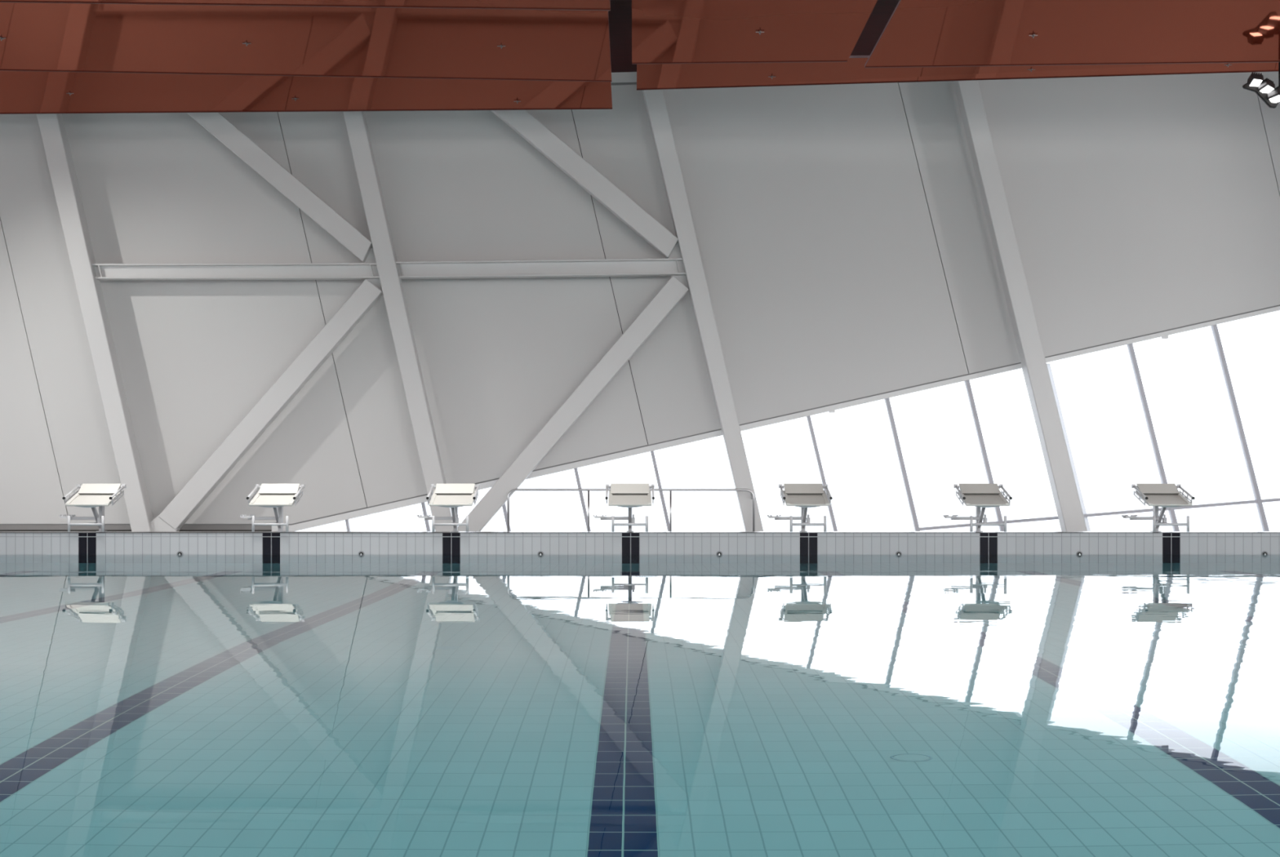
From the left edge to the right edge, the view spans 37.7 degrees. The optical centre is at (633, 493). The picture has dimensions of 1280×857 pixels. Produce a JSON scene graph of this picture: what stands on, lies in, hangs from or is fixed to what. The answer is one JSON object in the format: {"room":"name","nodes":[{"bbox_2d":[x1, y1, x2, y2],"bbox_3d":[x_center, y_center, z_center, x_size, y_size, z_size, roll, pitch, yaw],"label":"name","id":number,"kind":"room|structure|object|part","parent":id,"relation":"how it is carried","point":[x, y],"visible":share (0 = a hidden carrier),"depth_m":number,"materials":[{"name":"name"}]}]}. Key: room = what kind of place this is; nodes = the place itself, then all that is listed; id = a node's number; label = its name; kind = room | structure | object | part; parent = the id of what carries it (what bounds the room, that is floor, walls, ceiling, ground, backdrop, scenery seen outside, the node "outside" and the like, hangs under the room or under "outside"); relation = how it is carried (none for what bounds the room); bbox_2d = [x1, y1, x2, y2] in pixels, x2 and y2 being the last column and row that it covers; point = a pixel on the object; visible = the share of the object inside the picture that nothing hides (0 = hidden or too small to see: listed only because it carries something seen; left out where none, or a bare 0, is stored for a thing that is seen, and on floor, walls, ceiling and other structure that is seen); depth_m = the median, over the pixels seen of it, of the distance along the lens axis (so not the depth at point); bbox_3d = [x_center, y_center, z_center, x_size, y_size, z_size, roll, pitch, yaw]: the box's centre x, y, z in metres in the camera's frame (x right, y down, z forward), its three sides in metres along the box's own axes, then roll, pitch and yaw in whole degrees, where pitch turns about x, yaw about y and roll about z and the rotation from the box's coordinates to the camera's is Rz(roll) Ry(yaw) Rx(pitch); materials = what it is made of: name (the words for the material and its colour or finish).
{"room":"indoor swimming pool","nodes":[
{"label":"indoor swimming pool","id":0,"kind":"room"},
{"bbox_2d":[0,71,1279,524],"bbox_3d":[0.000,-3.582,32.470,30.000,8.228,0.240,0,0,0],"label":"wall","id":1,"kind":"structure","parent":0,"point":[846,247],"depth_m":32.35,"materials":[{"name":"grey paint"}]},
{"bbox_2d":[0,529,271,531],"bbox_3d":[-10.622,0.693,32.444,8.756,0.118,0.212,0,0,0],"label":"baseboard","id":2,"kind":"structure","parent":1,"relation":"attached to","point":[0,530],"depth_m":32.34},
{"bbox_2d":[0,524,271,529],"bbox_3d":[-10.622,0.593,32.445,8.756,0.081,0.250,0,0,0],"label":"trim","id":3,"kind":"structure","parent":1,"relation":"attached to","point":[2,526],"depth_m":32.32,"materials":[{"name":"grey"}]},
{"bbox_2d":[610,71,636,82],"bbox_3d":[0.000,-7.182,32.320,30.000,1.026,0.060,0,0,0],"label":"trim","id":4,"kind":"structure","parent":1,"relation":"attached to","point":[622,77],"depth_m":32.29,"materials":[{"name":"white metal"}]},
{"bbox_2d":[611,82,636,84],"bbox_3d":[0.000,-7.079,32.335,30.000,0.890,0.030,0,0,0],"label":"trim","id":5,"kind":"structure","parent":1,"relation":"attached to","point":[612,83],"depth_m":32.32,"materials":[{"name":"grey metal"}]},
{"bbox_2d":[0,304,1279,524],"bbox_3d":[0.000,-1.777,32.462,30.000,4.678,0.200,0,0,0],"label":"trim","id":6,"kind":"structure","parent":1,"relation":"attached to","point":[647,445],"depth_m":32.36,"materials":[{"name":"grey metal"}]},
{"bbox_2d":[271,306,1279,531],"bbox_3d":[4.365,-1.666,32.445,21.271,4.836,0.250,0,0,0],"label":"trim","id":7,"kind":"structure","parent":1,"relation":"attached to","point":[830,409],"depth_m":32.32,"materials":[{"name":"white"}]},
{"bbox_2d":[345,324,1279,531],"bbox_3d":[4.977,-1.609,32.450,22.496,4.823,0.200,0,0,0],"label":"window","id":8,"kind":"structure","parent":1,"relation":"in","point":[1258,501],"depth_m":32.38,"materials":[{"name":"grey metal"}]},
{"bbox_2d":[0,531,1279,554],"bbox_3d":[-0.056,2.302,26.475,22.456,3.500,0.950,0,0,0],"label":"wall","id":9,"kind":"structure","parent":0,"point":[10,543],"depth_m":26.00,"materials":[{"name":"tile"}]},
{"bbox_2d":[58,484,125,532],"bbox_3d":[-7.680,0.208,26.401,0.872,0.688,0.898,0,0,0],"label":"starting block","id":10,"kind":"object","parent":9,"relation":"on","point":[89,495],"visible":1,"depth_m":26.43,"materials":[{"name":"white plastic"}]},
{"bbox_3d":[-7.918,-0.015,26.380,0.032,0.197,0.687,0,0,0],"label":"grab rail","id":11,"kind":"part","parent":10,"relation":"part of","materials":[{"name":"grey metal"}]},
{"bbox_3d":[-7.813,0.357,26.610,0.400,0.045,0.220,0,0,0],"label":"step arm","id":12,"kind":"part","parent":10,"relation":"part of","materials":[{"name":"grey metal"}]},
{"bbox_2d":[75,506,98,507],"bbox_3d":[-7.593,0.111,26.330,0.440,0.183,0.600,0,0,0],"label":"tray","id":13,"kind":"object","parent":10,"relation":"on","point":[76,506],"depth_m":26.03,"materials":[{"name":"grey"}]},
{"bbox_3d":[-7.593,-0.062,26.628,0.550,0.149,0.250,0,0,0],"label":"kick plate","id":14,"kind":"part","parent":10,"relation":"part of","materials":[{"name":"white plastic"}]},
{"bbox_3d":[-7.593,0.292,26.740,0.052,0.519,0.120,0,0,0],"label":"post","id":15,"kind":"part","parent":10,"relation":"part of","materials":[{"name":"grey metal"}]},
{"bbox_3d":[-7.268,0.069,26.400,0.008,0.216,0.600,0,0,0],"label":"plate","id":16,"kind":"part","parent":10,"relation":"part of","materials":[{"name":"grey metal"}]},
{"bbox_3d":[-7.268,-0.015,26.380,0.032,0.197,0.687,0,0,0],"label":"grab rail","id":17,"kind":"part","parent":10,"relation":"part of","materials":[{"name":"grey metal"}]},
{"bbox_2d":[240,484,305,532],"bbox_3d":[-5.125,0.208,26.401,0.872,0.688,0.898,0,0,0],"label":"starting block","id":18,"kind":"object","parent":9,"relation":"on","point":[268,495],"visible":1,"depth_m":26.44,"materials":[{"name":"grey plastic"}]},
{"bbox_3d":[-5.363,-0.015,26.380,0.032,0.197,0.687,0,0,0],"label":"grab rail","id":19,"kind":"part","parent":18,"relation":"part of","materials":[{"name":"grey metal"}]},
{"bbox_3d":[-5.258,0.357,26.610,0.400,0.045,0.220,0,0,0],"label":"step arm","id":20,"kind":"part","parent":18,"relation":"part of","materials":[{"name":"grey metal"}]},
{"bbox_2d":[259,506,282,507],"bbox_3d":[-5.038,0.111,26.330,0.440,0.183,0.600,0,0,0],"label":"tray","id":21,"kind":"object","parent":18,"relation":"on","point":[260,506],"depth_m":26.03,"materials":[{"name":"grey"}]},
{"bbox_3d":[-5.038,-0.062,26.628,0.550,0.149,0.250,0,0,0],"label":"kick plate","id":22,"kind":"part","parent":18,"relation":"part of","materials":[{"name":"white plastic"}]},
{"bbox_3d":[-5.038,0.292,26.740,0.052,0.519,0.120,0,0,0],"label":"post","id":23,"kind":"part","parent":18,"relation":"part of","materials":[{"name":"grey metal"}]},
{"bbox_3d":[-4.713,0.069,26.400,0.008,0.216,0.600,0,0,0],"label":"plate","id":24,"kind":"part","parent":18,"relation":"part of","materials":[{"name":"grey metal"}]},
{"bbox_3d":[-4.713,-0.015,26.380,0.032,0.197,0.687,0,0,0],"label":"grab rail","id":25,"kind":"part","parent":18,"relation":"part of","materials":[{"name":"grey metal"}]},
{"bbox_2d":[416,484,479,532],"bbox_3d":[-2.625,0.208,26.401,0.872,0.688,0.898,0,0,0],"label":"starting block","id":26,"kind":"object","parent":9,"relation":"on","point":[453,496],"visible":1,"depth_m":26.42,"materials":[{"name":"grey plastic"}]},
{"bbox_3d":[-2.863,-0.015,26.380,0.032,0.197,0.687,0,0,0],"label":"grab rail","id":27,"kind":"part","parent":26,"relation":"part of","materials":[{"name":"grey metal"}]},
{"bbox_3d":[-2.758,0.357,26.610,0.400,0.045,0.220,0,0,0],"label":"step arm","id":28,"kind":"part","parent":26,"relation":"part of","materials":[{"name":"grey metal"}]},
{"bbox_2d":[439,506,462,507],"bbox_3d":[-2.538,0.111,26.330,0.440,0.183,0.600,0,0,0],"label":"tray","id":29,"kind":"object","parent":26,"relation":"on","point":[439,506],"depth_m":26.03,"materials":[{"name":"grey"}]},
{"bbox_3d":[-2.538,-0.062,26.628,0.550,0.149,0.250,0,0,0],"label":"kick plate","id":30,"kind":"part","parent":26,"relation":"part of","materials":[{"name":"white plastic"}]},
{"bbox_3d":[-2.538,0.292,26.740,0.052,0.519,0.120,0,0,0],"label":"post","id":31,"kind":"part","parent":26,"relation":"part of","materials":[{"name":"grey metal"}]},
{"bbox_3d":[-2.213,-0.015,26.380,0.032,0.197,0.687,0,0,0],"label":"grab rail","id":32,"kind":"part","parent":26,"relation":"part of","materials":[{"name":"grey metal"}]},
{"bbox_2d":[592,484,654,532],"bbox_3d":[-0.134,0.208,26.401,0.872,0.688,0.898,0,0,0],"label":"starting block","id":33,"kind":"object","parent":9,"relation":"on","point":[625,495],"visible":1,"depth_m":26.42,"materials":[{"name":"grey plastic"}]},
{"bbox_3d":[-0.372,-0.015,26.380,0.032,0.197,0.687,0,0,0],"label":"grab rail","id":34,"kind":"part","parent":33,"relation":"part of","materials":[{"name":"grey metal"}]},
{"bbox_3d":[-0.267,0.357,26.610,0.400,0.045,0.220,0,0,0],"label":"step arm","id":35,"kind":"part","parent":33,"relation":"part of","materials":[{"name":"grey metal"}]},
{"bbox_2d":[618,506,641,507],"bbox_3d":[-0.047,0.111,26.330,0.440,0.183,0.600,0,0,0],"label":"tray","id":36,"kind":"object","parent":33,"relation":"on","point":[619,506],"depth_m":26.03,"materials":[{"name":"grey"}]},
{"bbox_3d":[-0.047,-0.062,26.628,0.550,0.149,0.250,0,0,0],"label":"kick plate","id":37,"kind":"part","parent":33,"relation":"part of","materials":[{"name":"white plastic"}]},
{"bbox_3d":[0.278,-0.015,26.380,0.032,0.197,0.687,0,0,0],"label":"grab rail","id":38,"kind":"part","parent":33,"relation":"part of","materials":[{"name":"grey metal"}]},
{"bbox_2d":[0,532,1279,533],"bbox_3d":[-0.056,0.551,26.027,22.456,0.009,0.066,0,0,0],"label":"trim","id":39,"kind":"structure","parent":9,"relation":"on","point":[0,532],"depth_m":25.99,"materials":[{"name":"grey tile"}]},
{"bbox_2d":[767,484,832,532],"bbox_3d":[2.338,0.208,26.401,0.872,0.688,0.898,0,0,0],"label":"starting block","id":40,"kind":"object","parent":9,"relation":"on","point":[805,496],"visible":1,"depth_m":26.44,"materials":[{"name":"grey plastic"}]},
{"bbox_3d":[2.100,-0.015,26.380,0.032,0.197,0.687,0,0,0],"label":"grab rail","id":41,"kind":"part","parent":40,"relation":"part of","materials":[{"name":"grey metal"}]},
{"bbox_3d":[2.205,0.357,26.610,0.400,0.045,0.220,0,0,0],"label":"step arm","id":42,"kind":"part","parent":40,"relation":"part of","materials":[{"name":"grey metal"}]},
{"bbox_3d":[2.425,0.292,26.740,0.052,0.519,0.120,0,0,0],"label":"post","id":43,"kind":"part","parent":40,"relation":"part of","materials":[{"name":"grey metal"}]},
{"bbox_3d":[2.425,-0.062,26.628,0.550,0.149,0.250,0,0,0],"label":"kick plate","id":44,"kind":"part","parent":40,"relation":"part of","materials":[{"name":"white plastic"}]},
{"bbox_2d":[796,506,818,507],"bbox_3d":[2.425,0.111,26.330,0.440,0.183,0.600,0,0,0],"label":"tray","id":45,"kind":"object","parent":40,"relation":"on","point":[797,506],"depth_m":26.03,"materials":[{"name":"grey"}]},
{"bbox_3d":[2.750,-0.015,26.380,0.032,0.197,0.687,0,0,0],"label":"grab rail","id":46,"kind":"part","parent":40,"relation":"part of","materials":[{"name":"grey metal"}]},
{"bbox_2d":[942,484,1012,532],"bbox_3d":[4.838,0.208,26.401,0.872,0.688,0.898,0,0,0],"label":"starting block","id":47,"kind":"object","parent":9,"relation":"on","point":[983,495],"visible":1,"depth_m":26.44,"materials":[{"name":"grey plastic"}]},
{"bbox_3d":[4.600,0.069,26.400,0.008,0.216,0.600,0,0,0],"label":"plate","id":48,"kind":"part","parent":47,"relation":"part of","materials":[{"name":"grey metal"}]},
{"bbox_3d":[4.600,-0.015,26.380,0.032,0.197,0.687,0,0,0],"label":"grab rail","id":49,"kind":"part","parent":47,"relation":"part of","materials":[{"name":"grey metal"}]},
{"bbox_3d":[4.705,0.357,26.610,0.400,0.045,0.220,0,0,0],"label":"step arm","id":50,"kind":"part","parent":47,"relation":"part of","materials":[{"name":"grey metal"}]},
{"bbox_3d":[4.925,0.292,26.740,0.052,0.519,0.120,0,0,0],"label":"post","id":51,"kind":"part","parent":47,"relation":"part of","materials":[{"name":"grey metal"}]},
{"bbox_3d":[4.925,-0.062,26.628,0.550,0.149,0.250,0,0,0],"label":"kick plate","id":52,"kind":"part","parent":47,"relation":"part of","materials":[{"name":"white plastic"}]},
{"bbox_2d":[976,506,999,507],"bbox_3d":[4.925,0.111,26.330,0.440,0.183,0.600,0,0,0],"label":"tray","id":53,"kind":"object","parent":47,"relation":"on","point":[976,506],"depth_m":26.03,"materials":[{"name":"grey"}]},
{"bbox_3d":[5.250,-0.015,26.380,0.032,0.197,0.687,0,0,0],"label":"grab rail","id":54,"kind":"part","parent":47,"relation":"part of","materials":[{"name":"grey metal"}]},
{"bbox_2d":[1121,484,1195,532],"bbox_3d":[7.375,0.208,26.401,0.872,0.688,0.898,0,0,0],"label":"starting block","id":55,"kind":"object","parent":9,"relation":"on","point":[1156,495],"visible":1,"depth_m":26.44,"materials":[{"name":"grey plastic"}]},
{"bbox_3d":[7.137,0.069,26.400,0.008,0.216,0.600,0,0,0],"label":"plate","id":56,"kind":"part","parent":55,"relation":"part of","materials":[{"name":"grey metal"}]},
{"bbox_3d":[7.137,-0.015,26.380,0.032,0.197,0.687,0,0,0],"label":"grab rail","id":57,"kind":"part","parent":55,"relation":"part of","materials":[{"name":"grey metal"}]},
{"bbox_3d":[7.242,0.357,26.610,0.400,0.045,0.220,0,0,0],"label":"step arm","id":58,"kind":"part","parent":55,"relation":"part of","materials":[{"name":"grey metal"}]},
{"bbox_3d":[7.462,0.292,26.740,0.052,0.519,0.120,0,0,0],"label":"post","id":59,"kind":"part","parent":55,"relation":"part of","materials":[{"name":"grey metal"}]},
{"bbox_3d":[7.462,-0.062,26.628,0.550,0.149,0.250,0,0,0],"label":"kick plate","id":60,"kind":"part","parent":55,"relation":"part of","materials":[{"name":"white plastic"}]},
{"bbox_2d":[1158,506,1181,507],"bbox_3d":[7.462,0.111,26.330,0.440,0.183,0.600,0,0,0],"label":"tray","id":61,"kind":"object","parent":55,"relation":"on","point":[1158,506],"depth_m":26.03,"materials":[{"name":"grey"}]},
{"bbox_3d":[7.787,-0.015,26.380,0.032,0.197,0.687,0,0,0],"label":"grab rail","id":62,"kind":"part","parent":55,"relation":"part of","materials":[{"name":"grey metal"}]},
{"bbox_2d":[608,0,899,72],"bbox_3d":[0.000,-7.368,13.675,30.600,1.055,37.950,0,0,0],"label":"ceiling","id":63,"kind":"structure","parent":0,"point":[620,15],"depth_m":29.65,"materials":[{"name":"black paint"}]},
{"bbox_2d":[0,0,610,10],"bbox_3d":[-5.283,-6.430,19.565,10.031,1.604,4.775,0,0,0],"label":"ceiling panel","id":64,"kind":"object","parent":63,"relation":"hanging from","point":[571,5],"visible":1,"depth_m":21.66,"materials":[{"name":"red wood"}]},
{"bbox_2d":[0,2,611,81],"bbox_3d":[-6.125,-6.574,24.638,11.625,1.303,5.048,0,0,0],"label":"ceiling panel","id":65,"kind":"object","parent":63,"relation":"hanging from","point":[442,43],"visible":0.99,"depth_m":24.72,"materials":[{"name":"red wood"}]},
{"bbox_3d":[-6.125,-5.973,26.664,11.664,0.010,0.022,0,0,-5],"label":"edge trim","id":66,"kind":"part","parent":65,"relation":"part of","materials":[{"name":"red wood"}]},
{"bbox_2d":[0,71,612,114],"bbox_3d":[-6.875,-6.727,29.094,13.067,0.988,4.038,0,0,0],"label":"ceiling panel","id":67,"kind":"object","parent":63,"relation":"hanging from","point":[21,92],"visible":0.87,"depth_m":29.37,"materials":[{"name":"red wood"}]},
{"bbox_3d":[-6.876,-6.283,30.846,13.074,0.010,0.022,0,0,2],"label":"edge trim","id":68,"kind":"part","parent":67,"relation":"part of","materials":[{"name":"red wood"}]},
{"bbox_2d":[631,0,877,64],"bbox_3d":[1.471,-6.633,21.892,2.981,1.421,8.307,0,0,0],"label":"ceiling panel","id":69,"kind":"object","parent":63,"relation":"hanging from","point":[664,31],"visible":1,"depth_m":24.11,"materials":[{"name":"red wood"}]},
{"bbox_3d":[1.471,-5.973,25.964,2.983,0.010,0.022,0,0,3],"label":"edge trim","id":70,"kind":"part","parent":69,"relation":"part of","materials":[{"name":"red wood"}]},
{"bbox_2d":[636,55,1278,89],"bbox_3d":[6.117,-6.907,27.771,12.264,1.349,2.124,0,0,3],"label":"ceiling panel","id":71,"kind":"object","parent":63,"relation":"hanging from","point":[653,76],"visible":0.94,"depth_m":27.92,"materials":[{"name":"red wood"}]},
{"bbox_3d":[6.146,-6.283,28.321,12.303,0.010,0.022,0,0,8],"label":"edge trim","id":72,"kind":"part","parent":71,"relation":"part of","materials":[{"name":"red wood"}]},
{"bbox_2d":[864,0,1279,67],"bbox_3d":[7.572,-6.753,22.004,8.695,1.660,8.531,0,0,0],"label":"ceiling panel","id":73,"kind":"object","parent":63,"relation":"hanging from","point":[917,33],"visible":1,"depth_m":24.28,"materials":[{"name":"red wood"}]},
{"bbox_3d":[7.582,-5.973,25.997,8.689,0.010,0.022,0,0,3],"label":"edge trim","id":74,"kind":"part","parent":73,"relation":"part of","materials":[{"name":"red wood"}]},
{"bbox_2d":[1242,62,1279,108],"bbox_3d":[8.720,-5.635,25.794,0.628,0.646,0.271,0,0,0],"label":"light","id":75,"kind":"object","parent":73,"relation":"hanging from","point":[1265,89],"visible":1,"depth_m":25.75,"materials":[{"name":"grey metal"}]},
{"bbox_3d":[0.000,0.902,14.150,30.000,0.300,38.300,0,0,0],"label":"floor","id":76,"kind":"structure","parent":0,"visible":0},
{"bbox_2d":[35,113,153,531],"bbox_3d":[-9.126,-3.089,31.840,2.175,7.682,0.540,0,0,0],"label":"column","id":77,"kind":"structure","parent":76,"relation":"on","point":[51,126],"depth_m":31.65,"materials":[{"name":"white metal"}]},
{"bbox_2d":[92,262,379,279],"bbox_3d":[-6.773,-3.774,31.880,5.066,0.268,0.260,0,0,0],"label":"cross beam","id":78,"kind":"structure","parent":77,"relation":"attached to","point":[237,271],"depth_m":31.87,"materials":[{"name":"white metal"}]},
{"bbox_2d":[186,112,376,262],"bbox_3d":[-6.042,-5.384,31.870,3.558,2.958,0.300,0,0,0],"label":"diagonal brace","id":79,"kind":"object","parent":78,"relation":"on","point":[215,123],"visible":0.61,"depth_m":31.72,"materials":[{"name":"white paint"}]},
{"bbox_3d":[-4.445,-4.044,31.935,0.364,0.278,0.030,0,0,0],"label":"gusset plate","id":80,"kind":"part","parent":79,"relation":"part of","materials":[{"name":"white paint"}]},
{"bbox_2d":[150,279,382,531],"bbox_3d":[-6.221,-1.480,31.870,4.031,4.452,0.300,0,0,0],"label":"diagonal brace","id":81,"kind":"object","parent":76,"relation":"on","point":[209,476],"visible":0.88,"depth_m":31.72,"materials":[{"name":"white paint"}]},
{"bbox_3d":[-4.405,-3.558,31.935,0.398,0.296,0.030,0,0,0],"label":"gusset plate","id":82,"kind":"part","parent":81,"relation":"part of","materials":[{"name":"white paint"}]},
{"bbox_2d":[342,111,453,531],"bbox_3d":[-3.975,-3.163,31.840,2.149,7.830,0.540,0,0,0],"label":"column","id":83,"kind":"structure","parent":76,"relation":"on","point":[356,124],"depth_m":31.65,"materials":[{"name":"white metal"}]},
{"bbox_2d":[395,257,685,279],"bbox_3d":[-1.611,-3.823,31.880,5.145,0.332,0.260,0,0,0],"label":"cross beam","id":84,"kind":"structure","parent":83,"relation":"attached to","point":[666,266],"depth_m":31.87,"materials":[{"name":"white metal"}]},
{"bbox_2d":[490,110,681,257],"bbox_3d":[-0.982,-5.528,31.870,3.782,3.122,0.300,0,0,0],"label":"diagonal brace","id":85,"kind":"object","parent":84,"relation":"on","point":[522,122],"visible":0.67,"depth_m":31.72,"materials":[{"name":"white paint"}]},
{"bbox_3d":[0.739,-4.109,31.935,0.341,0.284,0.030,0,0,0],"label":"gusset plate","id":86,"kind":"part","parent":85,"relation":"part of","materials":[{"name":"white paint"}]},
{"bbox_2d":[457,275,688,531],"bbox_3d":[-1.056,-1.511,31.870,4.112,4.503,0.300,0,0,0],"label":"diagonal brace","id":87,"kind":"object","parent":76,"relation":"on","point":[677,286],"visible":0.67,"depth_m":31.72,"materials":[{"name":"white paint"}]},
{"bbox_3d":[0.807,-3.603,31.935,0.386,0.318,0.030,0,0,0],"label":"gusset plate","id":88,"kind":"part","parent":87,"relation":"part of","materials":[{"name":"white paint"}]},
{"bbox_2d":[506,488,755,531],"bbox_3d":[-0.039,0.339,31.623,4.153,0.827,0.485,0,0,0],"label":"handrail","id":89,"kind":"object","parent":76,"relation":"on","point":[753,497],"visible":0.88,"depth_m":31.38,"materials":[{"name":"silver metal"}]},
{"bbox_2d":[641,89,763,531],"bbox_3d":[1.208,-3.236,31.840,2.269,7.977,0.540,0,0,0],"label":"column","id":90,"kind":"structure","parent":76,"relation":"on","point":[655,101],"depth_m":31.65,"materials":[{"name":"white paint"}]},
{"bbox_2d":[953,80,1087,531],"bbox_3d":[6.591,-3.311,31.840,2.390,8.126,0.540,0,0,0],"label":"column","id":91,"kind":"structure","parent":76,"relation":"on","point":[1032,357],"depth_m":31.65,"materials":[{"name":"white paint"}]},
{"bbox_3d":[-0.056,3.262,13.500,22.456,1.080,25.000,0,0,0],"label":"floor","id":92,"kind":"structure","parent":0,"visible":0},
{"bbox_2d":[0,554,1279,856],"bbox_3d":[-0.056,2.502,13.500,22.464,3.300,25.008,0,0,0],"label":"pool water","id":93,"kind":"object","parent":92,"relation":"on","point":[152,705],"visible":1,"depth_m":7.59,"materials":[{"name":"teal liquid"}]}
]}

